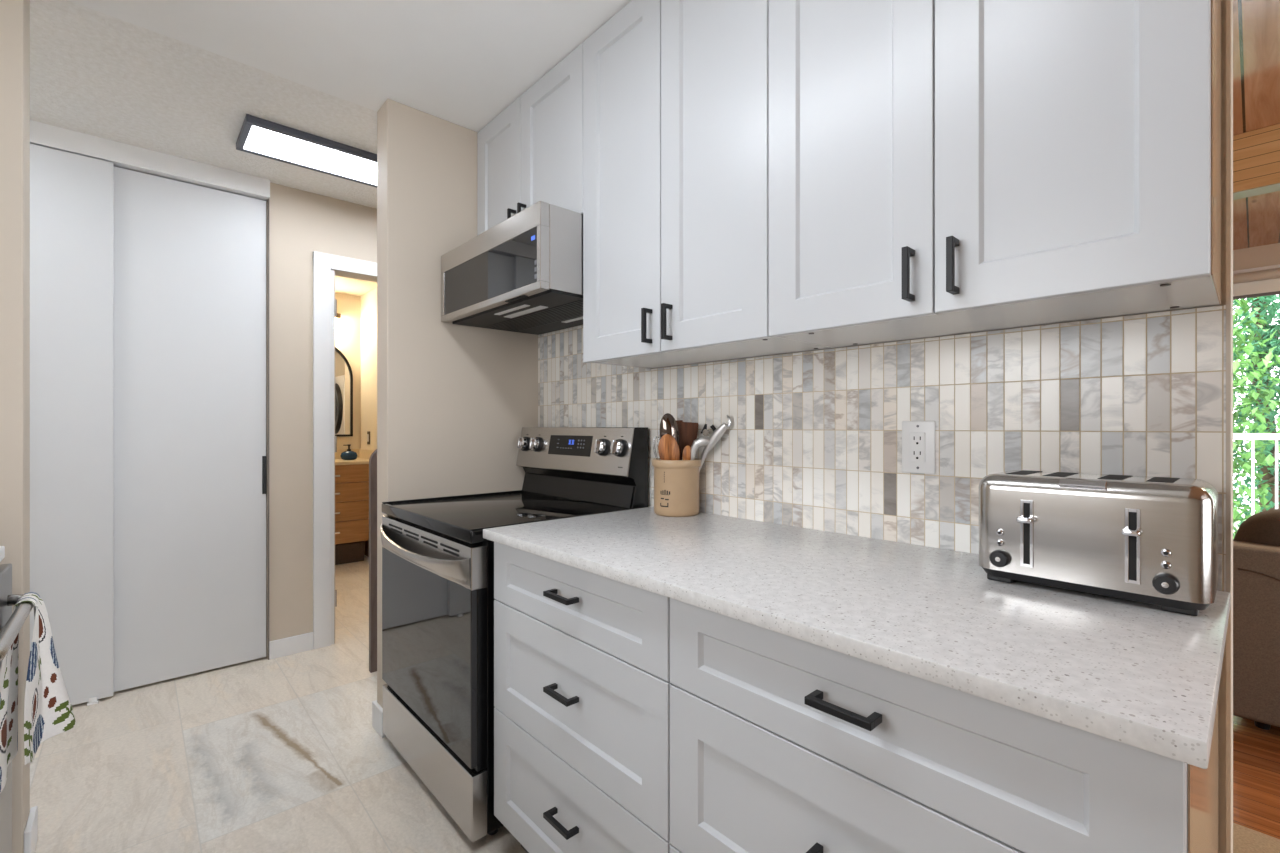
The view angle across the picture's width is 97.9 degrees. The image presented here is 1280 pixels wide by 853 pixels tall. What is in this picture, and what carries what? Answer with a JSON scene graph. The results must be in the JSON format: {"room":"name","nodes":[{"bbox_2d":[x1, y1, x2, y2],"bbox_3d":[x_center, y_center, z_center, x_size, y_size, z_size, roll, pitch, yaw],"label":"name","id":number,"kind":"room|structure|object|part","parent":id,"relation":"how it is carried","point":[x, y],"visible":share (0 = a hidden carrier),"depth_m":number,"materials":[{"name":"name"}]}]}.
{"room":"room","nodes":[
{"label":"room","id":0,"kind":"room"},
{"bbox_2d":[0,0,537,852],"bbox_3d":[-1.436,-0.030,1.790,2.508,2.453,0.125,0,0,-42],"label":"wall","id":1,"kind":"structure","parent":0,"point":[454,401],"depth_m":2.19,"materials":[{"name":"beige paint"}]},
{"bbox_2d":[24,806,37,852],"bbox_3d":[-2.034,1.146,1.258,0.908,0.100,0.139,0,0,-42],"label":"baseboard","id":2,"kind":"structure","parent":1,"relation":"attached to","point":[31,829],"depth_m":1.55,"materials":[{"name":"white paint"}]},
{"bbox_2d":[266,182,376,658],"bbox_3d":[-1.487,-0.030,3.329,4.500,2.453,0.120,0,0,-42],"label":"wall","id":3,"kind":"structure","parent":0,"point":[301,223],"depth_m":2.94,"materials":[{"name":"beige paint"}]},
{"bbox_2d":[30,144,113,705],"bbox_3d":[-2.707,0.012,2.119,1.026,2.344,0.034,0,0,-42],"label":"door","id":4,"kind":"structure","parent":3,"relation":"in","point":[72,195],"depth_m":2.37,"materials":[{"name":"grey wood"}]},
{"bbox_2d":[30,120,269,200],"bbox_3d":[-2.529,-1.211,2.340,1.627,0.091,0.126,0,0,-42],"label":"trim","id":5,"kind":"structure","parent":3,"relation":"attached to","point":[122,155],"depth_m":2.54,"materials":[{"name":"white paint"}]},
{"bbox_2d":[114,167,265,691],"bbox_3d":[-2.167,0.012,2.664,0.638,2.344,0.041,0,0,-42],"label":"door","id":6,"kind":"structure","parent":3,"relation":"in","point":[190,259],"depth_m":2.65,"materials":[{"name":"white metal"}]},
{"bbox_3d":[-1.927,0.249,2.859,0.016,0.195,0.006,0,0,-42],"label":"finger pull","id":7,"kind":"part","parent":6,"relation":"part of","materials":[{"name":"black metal"}]},
{"bbox_2d":[268,199,268,659],"bbox_3d":[-1.934,0.013,2.894,0.002,2.366,0.100,0,0,-42],"label":"trim","id":8,"kind":"structure","parent":3,"relation":"attached to","point":[268,199],"depth_m":2.86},
{"bbox_2d":[269,632,312,659],"bbox_3d":[-0.839,1.150,3.826,2.873,0.092,0.014,0,0,-42],"label":"baseboard","id":9,"kind":"structure","parent":3,"relation":"attached to","point":[287,646],"depth_m":2.92,"materials":[{"name":"white paint"}]},
{"bbox_2d":[313,251,376,648],"bbox_3d":[-1.442,0.128,3.362,0.956,2.137,0.141,0,0,-42],"label":"door frame","id":10,"kind":"structure","parent":3,"relation":"in","point":[324,264],"depth_m":3.03,"materials":[{"name":"white paint"}]},
{"bbox_2d":[335,293,360,448],"bbox_3d":[-3.237,-0.030,4.963,2.900,2.453,0.100,0,0,-42],"label":"wall","id":11,"kind":"structure","parent":0,"point":[348,330],"depth_m":5.34,"materials":[{"name":"beige paint"}]},
{"bbox_2d":[335,313,340,328],"bbox_3d":[-2.982,-0.975,5.035,0.495,0.147,0.134,0,0,-42],"label":"vanity light","id":12,"kind":"object","parent":11,"relation":"attached to","point":[338,316],"visible":0.12,"depth_m":5.16,"materials":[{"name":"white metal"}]},
{"bbox_2d":[335,347,352,436],"bbox_3d":[-3.012,-0.358,5.080,0.724,0.905,0.027,0,0,-42],"label":"arched mirror","id":13,"kind":"object","parent":11,"relation":"attached to","point":[343,371],"visible":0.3,"depth_m":5.27,"materials":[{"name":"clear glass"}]},
{"bbox_2d":[361,287,376,449],"bbox_3d":[-1.631,-0.030,4.815,0.818,2.453,2.276,0,0,-42],"label":"wall","id":14,"kind":"structure","parent":0,"point":[369,299],"depth_m":5.18,"materials":[{"name":"beige paint"}]},
{"bbox_2d":[367,431,369,443],"bbox_3d":[-2.527,0.106,5.188,0.010,0.120,0.070,0,0,-42],"label":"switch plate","id":15,"kind":"object","parent":14,"relation":"attached to","point":[368,432],"visible":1,"depth_m":5.17,"materials":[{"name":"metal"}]},
{"bbox_2d":[30,555,1279,852],"bbox_3d":[1.014,1.244,2.432,7.200,0.104,10.900,0,0,-42],"label":"floor","id":16,"kind":"structure","parent":0,"point":[285,754],"depth_m":1.94,"materials":[{"name":"tile"}]},
{"bbox_2d":[0,563,33,852],"bbox_3d":[-1.501,0.761,0.922,0.646,0.871,0.598,0,0,-42],"label":"dishwasher","id":17,"kind":"object","parent":16,"relation":"on","point":[11,623],"visible":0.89,"depth_m":1.24,"materials":[{"name":"grey metal"}]},
{"bbox_3d":[-1.310,0.711,1.095,0.040,0.771,0.598,0,0,-42],"label":"door","id":18,"kind":"part","parent":17,"relation":"part of","materials":[{"name":"grey metal"}]},
{"bbox_3d":[-1.280,0.402,1.123,0.049,0.029,0.495,0,0,-42],"label":"handle","id":19,"kind":"part","parent":17,"relation":"part of","materials":[{"name":"silver metal"}]},
{"bbox_2d":[0,592,75,793],"bbox_3d":[-1.292,0.563,1.195,0.103,0.352,0.427,0,0,-42],"label":"dish towel","id":20,"kind":"object","parent":17,"relation":"hanging from","point":[48,711],"visible":0.91,"depth_m":1.25,"materials":[{"name":"white fabric"}]},
{"bbox_2d":[87,696,98,705],"bbox_3d":[-2.369,1.182,2.416,0.035,0.028,0.056,0,0,-42],"label":"guide","id":21,"kind":"object","parent":16,"relation":"on","point":[93,700],"visible":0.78,"depth_m":2.40,"materials":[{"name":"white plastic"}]},
{"bbox_2d":[335,541,364,564],"bbox_3d":[-2.759,1.109,4.964,0.450,0.175,0.460,0,0,-42],"label":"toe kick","id":22,"kind":"object","parent":16,"relation":"on","point":[351,552],"visible":0.36,"depth_m":4.87,"materials":[{"name":"brown wood"}]},
{"bbox_2d":[335,449,374,556],"bbox_3d":[-2.892,0.706,4.829,1.031,0.980,0.559,0,0,-42],"label":"vanity","id":23,"kind":"object","parent":16,"relation":"on","point":[351,476],"visible":0.3,"depth_m":4.85,"materials":[{"name":"brown wood"}]},
{"bbox_2d":[340,444,357,459],"bbox_3d":[-2.649,0.233,5.077,0.140,0.140,0.140,0,0,-42],"label":"soap dispenser","id":24,"kind":"object","parent":23,"relation":"on","point":[346,455],"visible":0.98,"depth_m":5.03,"materials":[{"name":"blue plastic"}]},
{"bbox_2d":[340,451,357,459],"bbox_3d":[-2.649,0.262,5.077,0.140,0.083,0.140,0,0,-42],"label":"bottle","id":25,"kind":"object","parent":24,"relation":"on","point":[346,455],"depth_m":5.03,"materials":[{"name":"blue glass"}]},
{"bbox_3d":[-2.584,0.912,4.785,0.578,0.189,0.020,0,0,-42],"label":"drawer","id":26,"kind":"part","parent":23,"relation":"part of","materials":[{"name":"brown wood"}]},
{"bbox_3d":[-2.584,0.733,4.785,0.578,0.161,0.020,0,0,-42],"label":"drawer","id":27,"kind":"part","parent":23,"relation":"part of","materials":[{"name":"brown wood"}]},
{"bbox_3d":[-2.584,0.568,4.785,0.578,0.160,0.020,0,0,-42],"label":"drawer","id":28,"kind":"part","parent":23,"relation":"part of","materials":[{"name":"brown wood"}]},
{"bbox_3d":[-2.584,0.409,4.785,0.578,0.150,0.020,0,0,-42],"label":"drawer","id":29,"kind":"part","parent":23,"relation":"part of","materials":[{"name":"brown wood"}]},
{"bbox_2d":[369,449,376,672],"bbox_3d":[-1.255,0.647,2.772,0.165,1.098,0.028,0,0,-42],"label":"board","id":30,"kind":"object","parent":16,"relation":"on","point":[373,458],"visible":0.32,"depth_m":2.72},
{"bbox_2d":[380,427,647,841],"bbox_3d":[-0.491,0.600,2.044,0.720,1.193,0.760,0,0,-42],"label":"range","id":31,"kind":"object","parent":16,"relation":"on","point":[438,599],"visible":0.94,"depth_m":1.81,"materials":[{"name":"silver metal"}]},
{"bbox_3d":[-0.740,0.412,1.819,0.049,0.091,0.748,0,0,-42],"label":"door handle","id":32,"kind":"part","parent":31,"relation":"part of","materials":[{"name":"silver metal"}]},
{"bbox_3d":[-0.705,1.070,1.849,0.048,0.183,0.756,0,0,-42],"label":"storage drawer","id":33,"kind":"part","parent":31,"relation":"part of","materials":[{"name":"silver metal"}]},
{"bbox_3d":[-0.699,0.712,1.855,0.032,0.516,0.754,0,0,-42],"label":"oven door","id":34,"kind":"part","parent":31,"relation":"part of","materials":[{"name":"black ceramic"}]},
{"bbox_2d":[480,541,503,833],"bbox_3d":[-0.456,0.745,2.076,0.625,0.833,0.754,0,0,-42],"label":"panel","id":35,"kind":"object","parent":31,"relation":"in","point":[491,823],"depth_m":1.59,"materials":[{"name":"black"}]},
{"bbox_2d":[382,490,634,543],"bbox_3d":[-0.497,0.307,2.039,0.617,0.042,0.760,0,0,-42],"label":"cooktop","id":36,"kind":"object","parent":31,"relation":"in","point":[461,519],"depth_m":1.94,"materials":[{"name":"black glass"}]},
{"bbox_3d":[-0.523,0.074,2.452,0.036,0.056,0.055,0,0,-42],"label":"knob","id":37,"kind":"part","parent":31,"relation":"part of","materials":[{"name":"silver metal"}]},
{"bbox_3d":[-0.456,0.074,2.377,0.036,0.056,0.055,0,0,-42],"label":"knob","id":38,"kind":"part","parent":31,"relation":"part of","materials":[{"name":"silver metal"}]},
{"bbox_3d":[-0.287,0.089,2.229,0.035,0.172,0.758,0,0,-42],"label":"control panel","id":39,"kind":"part","parent":31,"relation":"part of","materials":[{"name":"silver metal"}]},
{"bbox_3d":[-0.276,0.249,2.239,0.020,0.074,0.736,0,0,-42],"label":"panel","id":40,"kind":"part","parent":31,"relation":"part of","materials":[{"name":"black glass"}]},
{"bbox_3d":[-0.153,0.074,2.042,0.036,0.056,0.055,0,0,-42],"label":"knob","id":41,"kind":"part","parent":31,"relation":"part of","materials":[{"name":"silver metal"}]},
{"bbox_3d":[-0.088,0.074,1.971,0.036,0.056,0.055,0,0,-42],"label":"knob","id":42,"kind":"part","parent":31,"relation":"part of","materials":[{"name":"silver metal"}]},
{"bbox_2d":[494,542,670,852],"bbox_3d":[0.048,0.752,1.503,0.676,0.888,0.685,0,0,-42],"label":"drawer unit","id":43,"kind":"object","parent":16,"relation":"on","point":[582,683],"visible":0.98,"depth_m":1.26,"materials":[{"name":"white paint"}]},
{"bbox_3d":[-0.182,0.908,1.278,0.034,0.011,0.097,0,0,-42],"label":"handle","id":44,"kind":"part","parent":43,"relation":"part of","materials":[{"name":"black metal"}]},
{"bbox_3d":[-0.182,0.614,1.278,0.034,0.011,0.097,0,0,-42],"label":"handle","id":45,"kind":"part","parent":43,"relation":"part of","materials":[{"name":"black metal"}]},
{"bbox_3d":[-0.182,0.390,1.278,0.034,0.011,0.097,0,0,-42],"label":"handle","id":46,"kind":"part","parent":43,"relation":"part of","materials":[{"name":"black metal"}]},
{"bbox_3d":[-0.171,0.397,1.306,0.019,0.166,0.684,0,0,-42],"label":"drawer","id":47,"kind":"part","parent":43,"relation":"part of","materials":[{"name":"white paint"}]},
{"bbox_3d":[-0.171,0.932,1.306,0.019,0.300,0.684,0,0,-42],"label":"drawer","id":48,"kind":"part","parent":43,"relation":"part of","materials":[{"name":"white paint"}]},
{"bbox_2d":[670,598,1217,852],"bbox_3d":[0.512,0.752,0.990,0.676,0.888,0.694,0,0,-42],"label":"drawer unit","id":49,"kind":"object","parent":16,"relation":"on","point":[780,743],"visible":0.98,"depth_m":0.76,"materials":[{"name":"white paint"}]},
{"bbox_3d":[0.294,0.932,0.793,0.019,0.300,0.692,0,0,-42],"label":"drawer","id":50,"kind":"part","parent":49,"relation":"part of","materials":[{"name":"white paint"}]},
{"bbox_3d":[0.279,0.614,0.770,0.034,0.011,0.097,0,0,-42],"label":"handle","id":51,"kind":"part","parent":49,"relation":"part of","materials":[{"name":"black metal"}]},
{"bbox_3d":[0.279,0.390,0.770,0.034,0.011,0.097,0,0,-42],"label":"handle","id":52,"kind":"part","parent":49,"relation":"part of","materials":[{"name":"black metal"}]},
{"bbox_3d":[0.294,0.631,0.793,0.019,0.297,0.692,0,0,-42],"label":"drawer","id":53,"kind":"part","parent":49,"relation":"part of","materials":[{"name":"white paint"}]},
{"bbox_3d":[0.765,0.752,0.752,0.621,0.888,0.002,0,0,-42],"label":"panel","id":54,"kind":"part","parent":49,"relation":"part of","materials":[{"name":"beige wood"}]},
{"bbox_2d":[1233,509,1279,729],"bbox_3d":[3.298,0.758,1.810,0.929,0.868,1.910,0,0,-42],"label":"sofa","id":55,"kind":"object","parent":16,"relation":"on","point":[1256,543],"visible":0.82,"depth_m":2.16,"materials":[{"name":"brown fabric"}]},
{"bbox_2d":[1233,509,1279,545],"bbox_3d":[2.799,0.531,2.025,0.250,0.415,0.900,0,0,-42],"label":"cushion","id":56,"kind":"object","parent":55,"relation":"on","point":[1261,528],"depth_m":2.23,"materials":[{"name":"brown leather"}]},
{"bbox_2d":[1233,823,1279,852],"bbox_3d":[1.760,1.190,-0.738,3.250,0.012,4.000,0,0,-42],"label":"area rug","id":57,"kind":"object","parent":16,"relation":"on","point":[1245,840],"visible":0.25,"depth_m":1.59,"materials":[{"name":"beige carpet"}]},
{"bbox_3d":[-1.064,0.754,0.156,0.862,0.884,1.118,0,0,-42],"label":"base cabinet","id":58,"kind":"object","parent":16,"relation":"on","visible":0},
{"bbox_2d":[0,546,4,561],"bbox_3d":[-1.257,0.297,0.388,0.886,0.030,1.721,0,0,-42],"label":"countertop","id":59,"kind":"structure","parent":58,"relation":"on","point":[2,548],"depth_m":1.30,"materials":[{"name":"white stone"}]},
{"bbox_2d":[30,0,1279,295],"bbox_3d":[1.215,-1.307,2.209,7.200,0.100,10.300,0,0,-42],"label":"ceiling","id":60,"kind":"structure","parent":0,"point":[463,63],"depth_m":1.95,"materials":[{"name":"white paint"}]},
{"bbox_2d":[236,114,376,187],"bbox_3d":[-1.237,-1.242,2.762,1.212,0.030,0.312,0,0,-42],"label":"ceiling light","id":61,"kind":"object","parent":60,"relation":"in","point":[257,136],"visible":0.44,"depth_m":2.49,"materials":[{"name":"white plastic"}]},
{"bbox_2d":[1233,123,1279,199],"bbox_3d":[3.641,-1.133,1.304,0.120,0.248,5.500,0,0,-42],"label":"trim","id":62,"kind":"structure","parent":60,"relation":"attached to","point":[1256,153],"depth_m":2.36,"materials":[{"name":"brown wood"}]},
{"bbox_2d":[483,506,1229,768],"bbox_3d":[0.286,0.295,1.243,0.674,0.026,1.401,0,0,-42],"label":"countertop","id":63,"kind":"structure","parent":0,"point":[1141,675],"depth_m":0.85,"materials":[{"name":"stone"}]},
{"bbox_2d":[652,458,700,516],"bbox_3d":[0.118,0.194,1.807,0.160,0.177,0.160,0,0,-42],"label":"utensil crock","id":64,"kind":"object","parent":63,"relation":"on","point":[676,482],"visible":0.94,"depth_m":1.74,"materials":[{"name":"ceramic"}]},
{"bbox_2d":[653,436,660,459],"bbox_3d":[0.073,0.142,1.796,0.064,0.222,0.031,0,0,-20],"label":"whisk","id":65,"kind":"object","parent":64,"relation":"in","point":[656,436],"visible":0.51,"depth_m":1.78,"materials":[{"name":"silver metal"}]},
{"bbox_2d":[658,434,679,459],"bbox_3d":[0.106,0.139,1.771,0.092,0.230,0.047,0,0,-42],"label":"wooden spoon","id":66,"kind":"object","parent":64,"relation":"in","point":[668,448],"visible":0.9,"depth_m":1.75,"materials":[{"name":"brown wood"}]},
{"bbox_2d":[660,413,678,443],"bbox_3d":[0.097,0.105,1.794,0.065,0.296,0.032,0,0,-24],"label":"slotted spoon","id":67,"kind":"object","parent":64,"relation":"in","point":[668,424],"visible":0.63,"depth_m":1.78,"materials":[{"name":"silver metal"}]},
{"bbox_2d":[676,420,682,459],"bbox_3d":[0.119,0.116,1.823,0.048,0.273,0.016,0,0,-10],"label":"wooden turner","id":68,"kind":"object","parent":64,"relation":"in","point":[677,421],"visible":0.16,"depth_m":1.82,"materials":[{"name":"brown wood"}]},
{"bbox_2d":[682,445,690,459],"bbox_3d":[0.144,0.157,1.776,0.042,0.193,0.019,0,0,32],"label":"wooden spoon","id":69,"kind":"object","parent":64,"relation":"in","point":[686,455],"visible":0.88,"depth_m":1.77,"materials":[{"name":"brown wood"}]},
{"bbox_2d":[681,422,698,453],"bbox_3d":[0.162,0.119,1.817,0.058,0.268,0.012,0,0,0],"label":"wooden turner","id":70,"kind":"object","parent":64,"relation":"in","point":[689,430],"visible":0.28,"depth_m":1.81,"materials":[{"name":"brown wood"}]},
{"bbox_2d":[691,415,731,471],"bbox_3d":[0.214,0.099,1.770,0.160,0.271,0.053,0,0,21],"label":"can opener","id":71,"kind":"object","parent":64,"relation":"in","point":[708,443],"visible":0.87,"depth_m":1.75,"materials":[{"name":"metal"}]},
{"bbox_3d":[0.181,0.131,1.772,0.086,0.204,0.036,0,0,15],"label":"arm","id":72,"kind":"part","parent":71,"relation":"part of","materials":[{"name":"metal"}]},
{"bbox_3d":[0.211,0.111,1.772,0.152,0.247,0.030,0,0,36],"label":"arm","id":73,"kind":"part","parent":71,"relation":"part of","materials":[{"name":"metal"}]},
{"bbox_2d":[979,470,1217,615],"bbox_3d":[0.783,0.184,0.973,0.211,0.196,0.308,0,0,-42],"label":"toaster","id":74,"kind":"object","parent":63,"relation":"on","point":[1146,539],"visible":1,"depth_m":0.90,"materials":[{"name":"metal"}]},
{"bbox_3d":[0.664,0.161,0.963,0.022,0.010,0.022,0,0,-42],"label":"lever","id":75,"kind":"part","parent":74,"relation":"part of","materials":[{"name":"silver metal"}]},
{"bbox_3d":[0.758,0.163,0.860,0.022,0.010,0.022,0,0,-42],"label":"lever","id":76,"kind":"part","parent":74,"relation":"part of","materials":[{"name":"silver metal"}]},
{"bbox_2d":[539,0,1232,852],"bbox_3d":[0.284,-0.030,1.865,0.142,2.453,2.325,0,0,-42],"label":"wall","id":77,"kind":"structure","parent":0,"point":[1222,687],"depth_m":0.96,"materials":[{"name":"beige paint"}]},
{"bbox_2d":[477,42,582,235],"bbox_3d":[-0.338,-0.976,2.189,0.344,0.558,0.754,0,0,-42],"label":"upper cabinet","id":78,"kind":"object","parent":77,"relation":"attached to","point":[531,152],"visible":0.4,"depth_m":2.04,"materials":[{"name":"white wood"}]},
{"bbox_3d":[-0.567,-0.975,2.250,0.019,0.556,0.355,0,0,-42],"label":"door","id":79,"kind":"part","parent":78,"relation":"part of","materials":[{"name":"white paint"}]},
{"bbox_3d":[-0.488,-0.777,2.123,0.034,0.097,0.011,0,0,-42],"label":"handle","id":80,"kind":"part","parent":78,"relation":"part of","materials":[{"name":"black metal"}]},
{"bbox_2d":[441,201,582,334],"bbox_3d":[-0.387,-0.556,2.144,0.462,0.276,0.752,0,0,-42],"label":"microwave","id":81,"kind":"object","parent":78,"relation":"attached to","point":[524,273],"visible":0.8,"depth_m":1.90,"materials":[{"name":"silver metal"}]},
{"bbox_3d":[-0.546,-0.559,2.000,0.034,0.269,0.752,0,0,-42],"label":"door","id":82,"kind":"part","parent":81,"relation":"part of","materials":[{"name":"silver metal"}]},
{"bbox_3d":[-0.438,-0.777,2.068,0.034,0.097,0.011,0,0,-42],"label":"handle","id":83,"kind":"part","parent":78,"relation":"part of","materials":[{"name":"black metal"}]},
{"bbox_3d":[-0.313,-0.975,1.970,0.019,0.556,0.396,0,0,-42],"label":"door","id":84,"kind":"part","parent":78,"relation":"part of","materials":[{"name":"white paint"}]},
{"bbox_2d":[583,0,832,368],"bbox_3d":[0.156,-0.731,1.643,0.344,1.047,0.714,0,0,-42],"label":"upper cabinet","id":85,"kind":"object","parent":77,"relation":"attached to","point":[676,92],"visible":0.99,"depth_m":1.51,"materials":[{"name":"white wood"}]},
{"bbox_3d":[-0.058,-0.730,1.688,0.019,1.045,0.359,0,0,-42],"label":"door","id":86,"kind":"part","parent":85,"relation":"part of","materials":[{"name":"white paint"}]},
{"bbox_3d":[0.019,-0.283,1.563,0.034,0.096,0.011,0,0,-42],"label":"handle","id":87,"kind":"part","parent":85,"relation":"part of","materials":[{"name":"black metal"}]},
{"bbox_3d":[0.072,-0.283,1.505,0.034,0.096,0.011,0,0,-42],"label":"handle","id":88,"kind":"part","parent":85,"relation":"part of","materials":[{"name":"black metal"}]},
{"bbox_3d":[0.182,-0.730,1.423,0.019,1.045,0.352,0,0,-42],"label":"door","id":89,"kind":"part","parent":85,"relation":"part of","materials":[{"name":"white paint"}]},
{"bbox_2d":[538,305,1225,591],"bbox_3d":[0.269,-0.054,1.770,0.008,0.740,2.194,0,0,-42],"label":"backsplash","id":90,"kind":"structure","parent":77,"relation":"attached to","point":[813,440],"depth_m":1.32,"materials":[{"name":"tile"}]},
{"bbox_2d":[902,421,934,473],"bbox_3d":[0.661,0.049,1.325,0.009,0.124,0.076,0,0,-42],"label":"wall outlet","id":91,"kind":"object","parent":90,"relation":"attached to","point":[918,437],"visible":1,"depth_m":1.32,"materials":[{"name":"white plastic"}]},
{"bbox_2d":[910,432,924,461],"bbox_3d":[0.659,0.049,1.323,0.004,0.070,0.034,0,0,-42],"label":"receptacle","id":92,"kind":"object","parent":91,"relation":"attached to","point":[917,439],"depth_m":1.32,"materials":[{"name":"white plastic"}]},
{"bbox_2d":[769,0,1220,347],"bbox_3d":[0.637,-0.731,1.113,0.344,1.047,0.714,0,0,-42],"label":"upper cabinet","id":93,"kind":"object","parent":77,"relation":"attached to","point":[937,168],"visible":1,"depth_m":0.96,"materials":[{"name":"white wood"}]},
{"bbox_3d":[0.422,-0.730,1.158,0.019,1.045,0.358,0,0,-42],"label":"door","id":94,"kind":"part","parent":93,"relation":"part of","materials":[{"name":"white paint"}]},
{"bbox_3d":[0.498,-0.283,1.035,0.034,0.096,0.011,0,0,-42],"label":"handle","id":95,"kind":"part","parent":93,"relation":"part of","materials":[{"name":"black metal"}]},
{"bbox_3d":[0.549,-0.283,0.979,0.034,0.096,0.011,0,0,-42],"label":"handle","id":96,"kind":"part","parent":93,"relation":"part of","materials":[{"name":"black metal"}]},
{"bbox_3d":[0.662,-0.730,0.893,0.019,1.045,0.352,0,0,-42],"label":"door","id":97,"kind":"part","parent":93,"relation":"part of","materials":[{"name":"white paint"}]},
{"bbox_3d":[0.895,-0.732,0.866,0.286,1.045,0.002,0,0,-42],"label":"panel","id":98,"kind":"part","parent":93,"relation":"part of","materials":[{"name":"beige wood"}]},
{"bbox_2d":[1226,0,1230,852],"bbox_3d":[1.008,-0.030,0.955,0.008,2.453,0.006,0,0,-42],"label":"trim","id":99,"kind":"structure","parent":77,"relation":"attached to","point":[1228,2],"depth_m":0.95,"materials":[{"name":"beige paint"}]},
{"bbox_2d":[1233,243,1279,270],"bbox_3d":[5.137,-0.030,3.064,0.120,2.453,6.300,0,0,-42],"label":"wall","id":100,"kind":"structure","parent":0,"point":[1265,255],"depth_m":3.89,"materials":[{"name":"beige paint"}]},
{"bbox_2d":[1233,264,1279,273],"bbox_3d":[4.742,-0.004,3.448,0.110,2.200,3.000,0,0,-42],"label":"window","id":101,"kind":"structure","parent":100,"relation":"in","point":[1278,265],"depth_m":3.87,"materials":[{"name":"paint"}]},
{"bbox_2d":[1233,268,1279,299],"bbox_3d":[4.675,-0.986,3.388,0.069,0.174,2.900,0,0,-42],"label":"roller blind","id":102,"kind":"object","parent":100,"relation":"attached to","point":[1260,283],"visible":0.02,"depth_m":3.85,"materials":[{"name":"beige fabric"}]},
{"bbox_3d":[4.696,-0.910,3.406,0.014,0.022,2.800,0,0,-42],"label":"rail","id":103,"kind":"part","parent":102,"relation":"part of","materials":[{"name":"beige"}]},
{"bbox_3d":[5.461,1.296,3.965,1.550,0.100,6.000,0,0,-42],"label":"floor","id":104,"kind":"structure","parent":0,"visible":0},
{"bbox_2d":[1233,433,1279,515],"bbox_3d":[5.890,0.654,4.347,0.060,1.185,5.610,0,0,-42],"label":"balcony railing","id":105,"kind":"object","parent":104,"relation":"on","point":[1236,436],"visible":0.04,"depth_m":4.88,"materials":[{"name":"white metal"}]},
{"bbox_3d":[5.887,0.089,4.351,0.060,0.055,5.600,0,0,-42],"label":"rail","id":106,"kind":"part","parent":105,"relation":"part of","materials":[{"name":"white metal"}]},
{"bbox_3d":[0.284,-0.030,3.349,1.850,2.453,0.125,0,0,-42],"label":"wall","id":107,"kind":"structure","parent":0,"visible":0},
{"bbox_2d":[372,700,384,737],"bbox_3d":[-0.036,1.146,3.082,2.682,0.100,0.119,0,0,-42],"label":"baseboard","id":108,"kind":"structure","parent":107,"relation":"attached to","point":[377,710],"depth_m":2.18,"materials":[{"name":"white paint"}]},
{"label":"outside","id":109,"kind":"structure","parent":0,"visible":0},
{"bbox_2d":[1233,509,1250,532],"bbox_3d":[18.297,4.246,16.270,33.800,0.100,55.000,0,0,-42],"label":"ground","id":110,"kind":"structure","parent":109,"point":[1243,514],"depth_m":24.38,"materials":[{"name":"white"}]},
{"bbox_2d":[1233,294,1279,538],"bbox_3d":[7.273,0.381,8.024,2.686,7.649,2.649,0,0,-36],"label":"leafy tree","id":111,"kind":"object","parent":110,"relation":"on","point":[1267,394],"visible":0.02,"depth_m":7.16,"materials":[{"name":"green plant"}]}
]}

